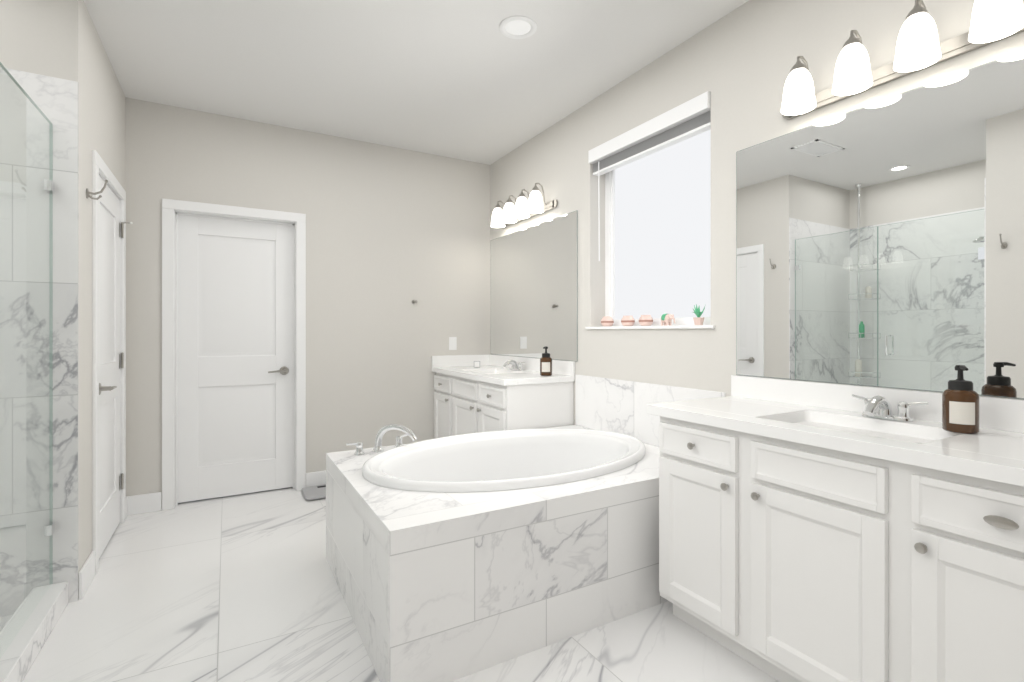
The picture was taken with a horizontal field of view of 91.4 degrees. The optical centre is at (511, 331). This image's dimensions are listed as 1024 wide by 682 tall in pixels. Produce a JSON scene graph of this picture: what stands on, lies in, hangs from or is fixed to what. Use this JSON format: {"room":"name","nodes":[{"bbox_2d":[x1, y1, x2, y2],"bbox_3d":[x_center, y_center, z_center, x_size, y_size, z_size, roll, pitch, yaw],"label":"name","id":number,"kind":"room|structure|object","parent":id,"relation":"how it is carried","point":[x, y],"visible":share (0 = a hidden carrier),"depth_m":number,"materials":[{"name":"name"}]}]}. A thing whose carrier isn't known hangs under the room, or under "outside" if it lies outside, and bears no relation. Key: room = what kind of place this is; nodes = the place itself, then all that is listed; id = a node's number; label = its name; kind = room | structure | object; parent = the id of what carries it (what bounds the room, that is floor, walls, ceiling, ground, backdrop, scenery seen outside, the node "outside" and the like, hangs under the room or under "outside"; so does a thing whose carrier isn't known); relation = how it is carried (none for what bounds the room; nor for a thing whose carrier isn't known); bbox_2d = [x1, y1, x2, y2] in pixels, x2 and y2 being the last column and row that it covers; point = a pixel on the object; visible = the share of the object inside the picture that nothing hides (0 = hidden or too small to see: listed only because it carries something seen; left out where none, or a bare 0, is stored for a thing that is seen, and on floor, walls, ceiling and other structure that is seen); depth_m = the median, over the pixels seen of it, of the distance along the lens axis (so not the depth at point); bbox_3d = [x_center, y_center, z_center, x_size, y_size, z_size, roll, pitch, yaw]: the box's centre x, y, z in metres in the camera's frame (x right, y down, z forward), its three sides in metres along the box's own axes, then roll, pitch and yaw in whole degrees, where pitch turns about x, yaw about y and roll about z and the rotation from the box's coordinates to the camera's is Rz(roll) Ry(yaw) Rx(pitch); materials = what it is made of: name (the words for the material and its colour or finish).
{"room":"bathroom","nodes":[
{"label":"bathroom","id":0,"kind":"room"},
{"bbox_2d":[0,0,84,599],"bbox_3d":[-2.527,-0.171,2.006,1.236,2.766,0.120,0,0,-30],"label":"wall","id":1,"kind":"structure","parent":0,"point":[44,37],"depth_m":2.24,"materials":[{"name":"paint"}]},
{"bbox_2d":[86,180,107,199],"bbox_3d":[-1.999,-0.688,2.412,0.082,0.103,0.032,0,0,-30],"label":"robe hook","id":2,"kind":"object","parent":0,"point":[95,193],"depth_m":2.41,"materials":[{"name":"silver metal"}]},
{"bbox_2d":[85,5,124,561],"bbox_3d":[-2.501,-0.171,2.784,0.420,2.766,1.206,0,0,-30],"label":"wall","id":3,"kind":"structure","parent":0,"point":[104,117],"depth_m":2.48,"materials":[{"name":"paint"}]},
{"bbox_2d":[92,150,125,574],"bbox_3d":[-2.345,0.152,2.830,0.136,2.120,0.848,0,0,-30],"label":"door frame","id":4,"kind":"structure","parent":3,"relation":"attached to","point":[101,168],"depth_m":2.54,"materials":[{"name":"white wood"}]},
{"bbox_2d":[99,175,132,557],"bbox_3d":[-2.292,0.184,2.867,0.104,2.032,0.712,0,0,-30],"label":"door","id":5,"kind":"structure","parent":3,"relation":"in","point":[109,361],"depth_m":2.88,"materials":[{"name":"white wood"}]},
{"bbox_2d":[125,97,489,495],"bbox_3d":[-1.493,-0.171,4.156,3.129,2.766,0.420,0,0,-30],"label":"wall","id":6,"kind":"structure","parent":0,"point":[392,233],"depth_m":3.99,"materials":[{"name":"paint"}]},
{"bbox_2d":[162,198,305,510],"bbox_3d":[-2.014,0.152,3.677,0.910,2.120,0.136,0,0,-30],"label":"door frame","id":7,"kind":"structure","parent":6,"relation":"attached to","point":[172,209],"depth_m":3.50,"materials":[{"name":"white wood"}]},
{"bbox_2d":[178,215,292,502],"bbox_3d":[-2.015,0.184,3.678,0.762,2.032,0.104,0,0,-30],"label":"door","id":8,"kind":"structure","parent":6,"relation":"in","point":[235,357],"depth_m":3.68,"materials":[{"name":"white wood"}]},
{"bbox_2d":[306,470,325,486],"bbox_3d":[-1.137,1.150,4.109,1.037,0.125,0.013,0,0,-30],"label":"baseboard","id":9,"kind":"structure","parent":6,"relation":"attached to","point":[312,478],"depth_m":3.88,"materials":[{"name":"white wood"}]},
{"bbox_2d":[449,337,456,349],"bbox_3d":[-0.527,0.102,4.459,0.072,0.116,0.010,0,0,-30],"label":"switch plate","id":10,"kind":"object","parent":6,"relation":"attached to","point":[452,343],"visible":1,"depth_m":4.46,"materials":[{"name":"white plastic"}]},
{"bbox_2d":[432,354,487,365],"bbox_3d":[-0.456,0.257,4.490,0.550,0.099,0.019,0,0,-30],"label":"backsplash","id":11,"kind":"structure","parent":6,"relation":"attached to","point":[445,360],"depth_m":4.47,"materials":[{"name":"white stone"}]},
{"bbox_2d":[0,487,778,681],"bbox_3d":[-0.518,1.252,1.339,4.425,0.080,6.040,0,0,-30],"label":"floor","id":12,"kind":"structure","parent":0,"point":[239,588],"depth_m":2.07,"materials":[{"name":"stone"}]},
{"bbox_2d":[0,581,67,681],"bbox_3d":[-1.674,1.163,1.575,0.120,0.100,1.454,0,0,-30],"label":"shower curb","id":13,"kind":"object","parent":12,"relation":"on","point":[19,655],"visible":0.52,"depth_m":1.89,"materials":[{"name":"stone"}]},
{"bbox_2d":[0,62,54,657],"bbox_3d":[-1.674,0.096,1.575,0.126,2.030,1.457,0,0,-30],"label":"glass","id":14,"kind":"object","parent":13,"relation":"on","point":[49,527],"visible":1,"depth_m":1.95,"materials":[{"name":"clear glass"}]},
{"bbox_2d":[302,484,325,499],"bbox_3d":[-1.407,1.199,3.762,0.300,0.026,0.290,0,0,-30],"label":"bathroom scale","id":15,"kind":"object","parent":12,"relation":"on","point":[314,492],"visible":0.46,"depth_m":3.70,"materials":[{"name":"grey plastic"}]},
{"bbox_2d":[326,425,667,681],"bbox_3d":[0.022,0.930,2.562,1.656,0.564,1.210,0,0,-30],"label":"tub deck","id":16,"kind":"object","parent":12,"relation":"on","point":[443,586],"visible":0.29,"depth_m":1.90,"materials":[{"name":"stone"}]},
{"bbox_2d":[346,424,416,454],"bbox_3d":[-0.698,0.572,2.690,0.375,0.151,0.206,0,0,-30],"label":"tub faucet","id":17,"kind":"object","parent":16,"relation":"on","point":[382,431],"visible":1,"depth_m":2.70,"materials":[{"name":"silver metal"}]},
{"bbox_2d":[362,428,645,491],"bbox_3d":[0.018,0.854,2.600,1.552,0.488,1.002,0,0,-30],"label":"bathtub","id":18,"kind":"object","parent":16,"relation":"in","point":[501,460],"visible":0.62,"depth_m":2.89,"materials":[{"name":"white ceramic"}]},
{"bbox_2d":[432,370,573,438],"bbox_3d":[-0.138,0.779,3.939,0.584,0.865,1.291,0,0,-30],"label":"bathroom vanity","id":19,"kind":"object","parent":12,"relation":"on","point":[491,393],"depth_m":3.49,"materials":[{"name":"white wood"}]},
{"bbox_2d":[432,366,574,385],"bbox_3d":[-0.129,0.327,3.936,0.570,0.040,1.306,0,0,-30],"label":"countertop","id":20,"kind":"structure","parent":19,"relation":"on","point":[510,377],"depth_m":3.53,"materials":[{"name":"white stone"}]},
{"bbox_2d":[474,361,479,367],"bbox_3d":[-0.302,0.279,4.327,0.056,0.056,0.038,0,0,2],"label":"desk clock","id":21,"kind":"object","parent":20,"relation":"on","point":[476,364],"visible":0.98,"depth_m":4.31,"materials":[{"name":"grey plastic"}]},
{"bbox_2d":[503,360,525,369],"bbox_3d":[-0.005,0.265,4.026,0.158,0.084,0.236,0,0,-30],"label":"faucet","id":22,"kind":"object","parent":20,"relation":"on","point":[516,365],"visible":1,"depth_m":4.00,"materials":[{"name":"silver metal"}]},
{"bbox_2d":[540,346,551,375],"bbox_3d":[0.240,0.204,3.526,0.086,0.205,0.087,0,0,-30],"label":"soap bottle","id":23,"kind":"object","parent":20,"relation":"on","point":[545,364],"visible":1,"depth_m":3.49,"materials":[{"name":"brown glass"}]},
{"bbox_2d":[647,411,1023,681],"bbox_3d":[1.152,0.779,1.675,0.584,0.865,1.280,0,0,-30],"label":"bathroom vanity","id":24,"kind":"object","parent":12,"relation":"on","point":[816,532],"depth_m":1.49,"materials":[{"name":"white wood"}]},
{"bbox_2d":[647,395,1023,478],"bbox_3d":[1.151,0.327,1.692,0.570,0.040,1.330,0,0,-30],"label":"countertop","id":25,"kind":"structure","parent":24,"relation":"on","point":[992,451],"depth_m":1.57,"materials":[{"name":"white stone"}]},
{"bbox_2d":[852,394,928,421],"bbox_3d":[1.288,0.265,1.756,0.158,0.084,0.236,0,0,-30],"label":"faucet","id":26,"kind":"object","parent":25,"relation":"on","point":[874,403],"visible":1,"depth_m":1.73,"materials":[{"name":"silver metal"}]},
{"bbox_2d":[942,365,978,433],"bbox_3d":[1.383,0.204,1.542,0.087,0.205,0.086,0,0,-30],"label":"soap bottle","id":27,"kind":"object","parent":25,"relation":"on","point":[960,404],"visible":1,"depth_m":1.51,"materials":[{"name":"orange glass"}]},
{"bbox_2d":[84,0,748,164],"bbox_3d":[-0.518,-1.593,1.339,4.425,0.080,6.040,0,0,-30],"label":"ceiling","id":28,"kind":"structure","parent":0,"point":[467,80],"depth_m":2.85,"materials":[{"name":"paint"}]},
{"bbox_2d":[500,16,536,38],"bbox_3d":[0.031,-1.550,2.550,0.190,0.007,0.190,0,0,-30],"label":"recessed light","id":29,"kind":"object","parent":28,"relation":"in","point":[517,27],"visible":1,"depth_m":2.55,"materials":[{"name":"white"}]},
{"bbox_2d":[693,304,705,324],"bbox_3d":[0.992,-0.092,2.654,0.068,0.110,0.070,0,0,-30],"label":"potted plant","id":30,"kind":"object","parent":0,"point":[698,320],"depth_m":2.64,"materials":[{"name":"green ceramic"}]},
{"bbox_2d":[490,0,1023,445],"bbox_3d":[1.230,-0.171,2.335,0.200,2.766,5.680,0,0,-30],"label":"wall","id":31,"kind":"structure","parent":0,"point":[739,63],"depth_m":2.50,"materials":[{"name":"paint"}]},
{"bbox_2d":[491,183,557,227],"bbox_3d":[0.050,-1.014,4.022,0.178,0.222,0.860,0,0,-30],"label":"sconce","id":32,"kind":"object","parent":31,"relation":"attached to","point":[523,208],"visible":1,"depth_m":3.90,"materials":[{"name":"white glass"}]},
{"bbox_2d":[488,354,574,373],"bbox_3d":[0.110,0.257,4.072,0.020,0.099,1.306,0,0,-30],"label":"backsplash","id":33,"kind":"structure","parent":31,"relation":"attached to","point":[558,367],"depth_m":3.96,"materials":[{"name":"white stone"}]},
{"bbox_2d":[491,210,577,360],"bbox_3d":[0.131,-0.321,4.054,0.006,1.053,1.315,0,0,-30],"label":"mirror","id":34,"kind":"object","parent":31,"relation":"attached to","point":[534,290],"visible":1,"depth_m":3.92,"materials":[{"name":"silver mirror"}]},
{"bbox_2d":[585,110,714,328],"bbox_3d":[0.835,-0.618,2.988,0.200,1.200,1.025,0,0,-30],"label":"window","id":35,"kind":"structure","parent":31,"relation":"in","point":[657,235],"depth_m":3.02,"materials":[{"name":"white glass"}]},
{"bbox_2d":[601,316,613,325],"bbox_3d":[0.629,-0.069,3.299,0.085,0.065,0.085,0,0,-30],"label":"pot","id":36,"kind":"object","parent":35,"relation":"on","point":[607,321],"visible":0.9,"depth_m":3.27,"materials":[{"name":"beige ceramic"}]},
{"bbox_2d":[621,316,634,325],"bbox_3d":[0.725,-0.069,3.130,0.085,0.065,0.085,0,0,-30],"label":"pot","id":37,"kind":"object","parent":35,"relation":"on","point":[627,320],"visible":0.96,"depth_m":3.10,"materials":[{"name":"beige ceramic"}]},
{"bbox_2d":[639,315,652,325],"bbox_3d":[0.802,-0.069,2.995,0.085,0.065,0.085,0,0,-30],"label":"pot","id":38,"kind":"object","parent":35,"relation":"on","point":[645,320],"visible":0.94,"depth_m":2.96,"materials":[{"name":"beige ceramic"}]},
{"bbox_2d":[588,91,710,260],"bbox_3d":[0.788,-0.842,2.961,0.088,0.748,0.957,0,0,-30],"label":"window blind","id":39,"kind":"object","parent":35,"relation":"attached to","point":[683,114],"visible":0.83,"depth_m":2.87,"materials":[{"name":"white plastic"}]},
{"bbox_2d":[661,314,674,325],"bbox_3d":[0.890,-0.071,2.841,0.051,0.068,0.100,0,0,-30],"label":"elephant figurine","id":40,"kind":"object","parent":35,"relation":"on","point":[666,319],"visible":0.92,"depth_m":2.83,"materials":[{"name":"beige ceramic"}]},
{"bbox_2d":[575,375,725,446],"bbox_3d":[0.746,0.473,2.974,0.008,0.351,1.206,0,0,-30],"label":"tile backsplash","id":41,"kind":"structure","parent":31,"relation":"attached to","point":[612,405],"depth_m":3.06,"materials":[{"name":"stone"}]},
{"bbox_2d":[731,375,1023,430],"bbox_3d":[1.390,0.257,1.828,0.020,0.099,1.330,0,0,-30],"label":"backsplash","id":42,"kind":"structure","parent":31,"relation":"attached to","point":[1005,414],"depth_m":1.91,"materials":[{"name":"white stone"}]},
{"bbox_2d":[736,50,1023,398],"bbox_3d":[1.395,-0.329,1.835,0.006,1.068,1.288,0,0,-30],"label":"mirror","id":43,"kind":"object","parent":31,"relation":"attached to","point":[880,243],"visible":1,"depth_m":1.83,"materials":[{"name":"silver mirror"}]},
{"bbox_2d":[781,0,1023,119],"bbox_3d":[1.330,-1.014,1.777,0.178,0.222,0.860,0,0,-30],"label":"sconce","id":44,"kind":"object","parent":31,"relation":"attached to","point":[919,46],"visible":1,"depth_m":1.70,"materials":[{"name":"white glass"}]},
{"bbox_3d":[-2.587,-0.171,0.985,0.120,2.766,1.594,0,0,-30],"label":"wall","id":45,"kind":"structure","parent":0,"visible":0},
{"bbox_2d":[0,67,77,616],"bbox_3d":[-2.430,0.043,1.987,1.086,2.340,0.008,0,0,-30],"label":"tiled wall","id":46,"kind":"structure","parent":45,"relation":"attached to","point":[55,99],"depth_m":2.17,"materials":[{"name":"stone"}]}
]}

